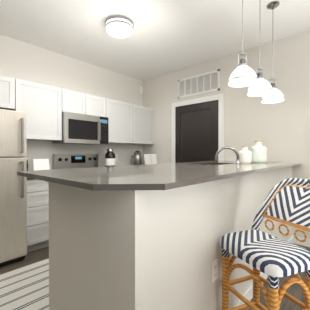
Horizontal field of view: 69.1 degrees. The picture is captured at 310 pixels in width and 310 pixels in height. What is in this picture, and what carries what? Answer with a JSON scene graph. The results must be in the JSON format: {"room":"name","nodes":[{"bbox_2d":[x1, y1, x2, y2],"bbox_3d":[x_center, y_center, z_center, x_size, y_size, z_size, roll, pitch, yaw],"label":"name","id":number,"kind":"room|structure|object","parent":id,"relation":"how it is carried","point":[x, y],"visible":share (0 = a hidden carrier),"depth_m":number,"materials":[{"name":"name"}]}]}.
{"room":"kitchen","nodes":[
{"label":"kitchen","id":0,"kind":"room"},
{"bbox_2d":[0,34,142,170],"bbox_3d":[-2.766,-0.199,2.204,0.120,2.740,7.540,0,1,42],"label":"wall","id":1,"kind":"structure","parent":0,"point":[21,60],"depth_m":3.59,"materials":[{"name":"paint"}]},
{"bbox_2d":[0,75,15,110],"bbox_3d":[-1.994,-0.754,2.713,0.328,0.380,0.451,0,1,42],"label":"upper cabinet","id":2,"kind":"object","parent":1,"relation":"attached to","point":[7,84],"depth_m":2.72,"materials":[{"name":"white wood"}]},
{"bbox_2d":[16,79,63,140],"bbox_3d":[-1.663,-0.577,3.077,0.328,0.740,0.646,0,1,42],"label":"upper cabinet","id":3,"kind":"object","parent":1,"relation":"attached to","point":[43,107],"depth_m":3.00,"materials":[{"name":"white wood"}]},
{"bbox_2d":[64,89,91,114],"bbox_3d":[-1.299,-0.785,3.476,0.328,0.330,0.433,0,1,42],"label":"upper cabinet","id":4,"kind":"object","parent":1,"relation":"attached to","point":[74,102],"depth_m":3.39,"materials":[{"name":"white wood"}]},
{"bbox_2d":[52,111,108,144],"bbox_3d":[-1.148,-0.396,3.556,0.450,0.440,0.746,0,1,42],"label":"microwave","id":5,"kind":"object","parent":4,"relation":"attached to","point":[79,128],"visible":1,"depth_m":3.39,"materials":[{"name":"silver metal"}]},
{"bbox_2d":[92,95,107,116],"bbox_3d":[-1.086,-0.787,3.710,0.328,0.330,0.433,0,1,42],"label":"upper cabinet","id":6,"kind":"object","parent":1,"relation":"attached to","point":[99,104],"depth_m":3.67,"materials":[{"name":"white wood"}]},
{"bbox_2d":[108,99,135,142],"bbox_3d":[-0.721,-0.586,4.113,0.328,0.740,0.648,0,1,42],"label":"upper cabinet","id":7,"kind":"object","parent":1,"relation":"attached to","point":[121,115],"depth_m":4.01,"materials":[{"name":"white wood"}]},
{"bbox_2d":[132,105,153,144],"bbox_3d":[-0.362,-0.589,4.507,0.328,0.740,0.649,0,1,42],"label":"upper cabinet","id":8,"kind":"object","parent":1,"relation":"attached to","point":[144,115],"depth_m":4.44,"materials":[{"name":"white wood"}]},
{"bbox_2d":[49,182,112,309],"bbox_3d":[-0.394,0.658,1.260,0.661,1.043,0.120,0,1,42],"label":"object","id":9,"kind":"structure","parent":0,"point":[80,236],"depth_m":1.18,"materials":[{"name":"paint"}]},
{"bbox_2d":[0,243,309,309],"bbox_3d":[-0.003,1.218,-0.297,7.590,0.050,7.540,0,1,42],"label":"floor","id":10,"kind":"structure","parent":0,"point":[293,290],"depth_m":2.15,"materials":[{"name":"brown wood"}]},
{"bbox_2d":[0,109,26,265],"bbox_3d":[-1.915,0.349,2.432,0.777,1.640,0.755,0,1,42],"label":"refrigerator","id":11,"kind":"object","parent":10,"relation":"on","point":[13,190],"visible":1,"depth_m":2.39,"materials":[{"name":"silver metal"}]},
{"bbox_2d":[0,258,48,309],"bbox_3d":[-0.981,1.167,2.052,0.960,0.008,2.900,0,1,42],"label":"rug","id":12,"kind":"object","parent":10,"relation":"on","point":[25,287],"visible":0.33,"depth_m":1.96,"materials":[{"name":"beige fabric"}]},
{"bbox_2d":[27,179,48,251],"bbox_3d":[-1.541,0.724,3.015,0.608,0.880,0.584,0,1,42],"label":"base cabinet","id":13,"kind":"object","parent":10,"relation":"on","point":[37,214],"visible":0.15,"depth_m":2.69,"materials":[{"name":"white wood"}]},
{"bbox_3d":[-0.881,0.257,3.721,0.629,0.040,2.521,0,1,42],"label":"countertop","id":14,"kind":"structure","parent":13,"relation":"on","visible":0},
{"bbox_2d":[33,159,49,169],"bbox_3d":[-1.533,0.149,3.019,0.110,0.190,0.200,0,1,42],"label":"card stand","id":15,"kind":"object","parent":14,"relation":"on","point":[40,164],"visible":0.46,"depth_m":3.00,"materials":[{"name":"white paper"}]},
{"bbox_2d":[105,149,114,166],"bbox_3d":[-0.770,0.064,3.865,0.179,0.345,0.179,0,1,42],"label":"bottle","id":16,"kind":"object","parent":14,"relation":"on","point":[110,157],"visible":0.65,"depth_m":3.79,"materials":[{"name":"black glass"}]},
{"bbox_2d":[132,151,141,164],"bbox_3d":[-0.365,0.072,4.458,0.190,0.319,0.262,0,1,42],"label":"kettle","id":17,"kind":"object","parent":14,"relation":"on","point":[137,158],"visible":0.88,"depth_m":4.41,"materials":[{"name":"silver metal"}]},
{"bbox_2d":[144,154,151,164],"bbox_3d":[-0.153,0.107,4.332,0.117,0.250,0.170,0,1,42],"label":"card stand","id":18,"kind":"object","parent":14,"relation":"on","point":[147,158],"visible":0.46,"depth_m":4.31,"materials":[{"name":"white paper"}]},
{"bbox_2d":[150,154,157,163],"bbox_3d":[-0.034,0.106,4.493,0.117,0.250,0.160,0,1,42],"label":"card stand","id":19,"kind":"object","parent":14,"relation":"on","point":[153,158],"visible":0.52,"depth_m":4.47,"materials":[{"name":"white paper"}]},
{"bbox_2d":[53,154,97,168],"bbox_3d":[-1.052,0.572,3.477,0.671,1.175,0.750,0,1,42],"label":"range","id":20,"kind":"object","parent":10,"relation":"on","point":[65,161],"visible":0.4,"depth_m":3.59,"materials":[{"name":"silver metal"}]},
{"bbox_2d":[220,178,309,309],"bbox_3d":[0.730,0.667,1.318,0.589,1.024,0.438,0,1,-22],"label":"stool","id":21,"kind":"object","parent":10,"relation":"on","point":[287,202],"visible":1,"depth_m":1.27,"materials":[{"name":"wicker"}]},
{"bbox_3d":[0.557,0.648,2.300,0.709,1.043,2.691,0,1,42],"label":"cabinet","id":22,"kind":"object","parent":10,"relation":"on","visible":0},
{"bbox_2d":[17,160,300,190],"bbox_3d":[0.492,0.193,2.188,1.094,0.184,2.940,0,1,42],"label":"countertop","id":23,"kind":"structure","parent":22,"relation":"on","point":[166,176],"depth_m":1.27,"materials":[{"name":"grey stone"}]},
{"bbox_2d":[215,146,240,163],"bbox_3d":[0.826,0.000,2.540,0.252,0.195,0.172,0,1,42],"label":"faucet","id":24,"kind":"object","parent":23,"relation":"on","point":[232,149],"visible":1,"depth_m":2.51,"materials":[{"name":"silver metal"}]},
{"bbox_2d":[238,146,251,163],"bbox_3d":[1.026,0.000,2.569,0.144,0.195,0.144,0,1,42],"label":"vase","id":25,"kind":"object","parent":23,"relation":"on","point":[245,154],"visible":0.98,"depth_m":2.51,"materials":[{"name":"white ceramic"}]},
{"bbox_2d":[250,141,266,162],"bbox_3d":[1.284,-0.040,2.793,0.196,0.270,0.196,0,1,42],"label":"vase","id":26,"kind":"object","parent":23,"relation":"on","point":[258,150],"visible":0.96,"depth_m":2.72,"materials":[{"name":"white ceramic"}]},
{"bbox_2d":[0,0,309,80],"bbox_3d":[-0.003,-1.572,-0.322,7.590,0.050,7.540,0,1,42],"label":"ceiling","id":27,"kind":"structure","parent":0,"point":[167,36],"depth_m":2.80,"materials":[{"name":"paint"}]},
{"bbox_2d":[105,15,132,37],"bbox_3d":[-0.425,-1.512,2.685,0.330,0.122,0.330,0,1,42],"label":"flush-mount light","id":28,"kind":"object","parent":27,"relation":"attached to","point":[117,26],"visible":1,"depth_m":2.59,"materials":[{"name":"white glass"}]},
{"bbox_2d":[228,0,256,86],"bbox_3d":[0.682,-1.063,1.750,0.212,1.005,0.212,0,1,42],"label":"pendant light","id":29,"kind":"object","parent":27,"relation":"hanging from","point":[243,74],"visible":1,"depth_m":1.73,"materials":[{"name":"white glass"}]},
{"bbox_2d":[247,0,272,95],"bbox_3d":[0.958,-1.065,2.054,0.212,1.005,0.212,0,1,42],"label":"pendant light","id":30,"kind":"object","parent":27,"relation":"hanging from","point":[262,86],"visible":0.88,"depth_m":2.04,"materials":[{"name":"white glass"}]},
{"bbox_2d":[261,1,283,102],"bbox_3d":[1.233,-1.068,2.357,0.212,1.005,0.212,0,1,42],"label":"pendant light","id":31,"kind":"object","parent":27,"relation":"hanging from","point":[275,95],"visible":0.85,"depth_m":2.34,"materials":[{"name":"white glass"}]},
{"bbox_2d":[109,166,292,309],"bbox_3d":[0.824,0.651,1.975,0.120,1.043,2.816,0,1,42],"label":"wall","id":32,"kind":"structure","parent":0,"point":[136,250],"depth_m":1.13,"materials":[{"name":"paint"}]},
{"bbox_2d":[211,259,217,282],"bbox_3d":[0.367,0.708,1.376,0.008,0.120,0.074,0,1,42],"label":"outlet","id":33,"kind":"object","parent":32,"relation":"attached to","point":[214,270],"visible":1,"depth_m":1.37,"materials":[{"name":"white plastic"}]},
{"bbox_2d":[234,236,292,306],"bbox_3d":[0.565,1.121,2.199,0.822,0.100,2.815,0,1,42],"label":"baseboard","id":34,"kind":"structure","parent":32,"relation":"attached to","point":[248,294],"depth_m":1.81,"materials":[{"name":"white wood"}]},
{"bbox_2d":[143,30,309,246],"bbox_3d":[2.534,-0.201,2.389,7.470,2.740,0.132,0,1,42],"label":"wall","id":35,"kind":"structure","parent":0,"point":[281,130],"depth_m":3.22,"materials":[{"name":"paint"}]},
{"bbox_2d":[175,100,218,162],"bbox_3d":[0.694,0.126,3.943,0.872,2.052,0.067,0,1,42],"label":"door","id":36,"kind":"structure","parent":35,"relation":"in","point":[196,132],"depth_m":3.94,"materials":[{"name":"black wood"}]},
{"bbox_2d":[172,93,223,162],"bbox_3d":[0.712,0.083,3.962,1.050,2.145,0.018,0,1,42],"label":"door frame","id":37,"kind":"structure","parent":35,"relation":"attached to","point":[220,97],"depth_m":3.69,"materials":[{"name":"white wood"}]},
{"bbox_2d":[178,69,219,98],"bbox_3d":[0.739,-1.224,3.929,0.830,0.340,0.016,0,1,42],"label":"air vent","id":38,"kind":"object","parent":35,"relation":"in","point":[206,82],"visible":1,"depth_m":3.90,"materials":[{"name":"white metal"}]}
]}

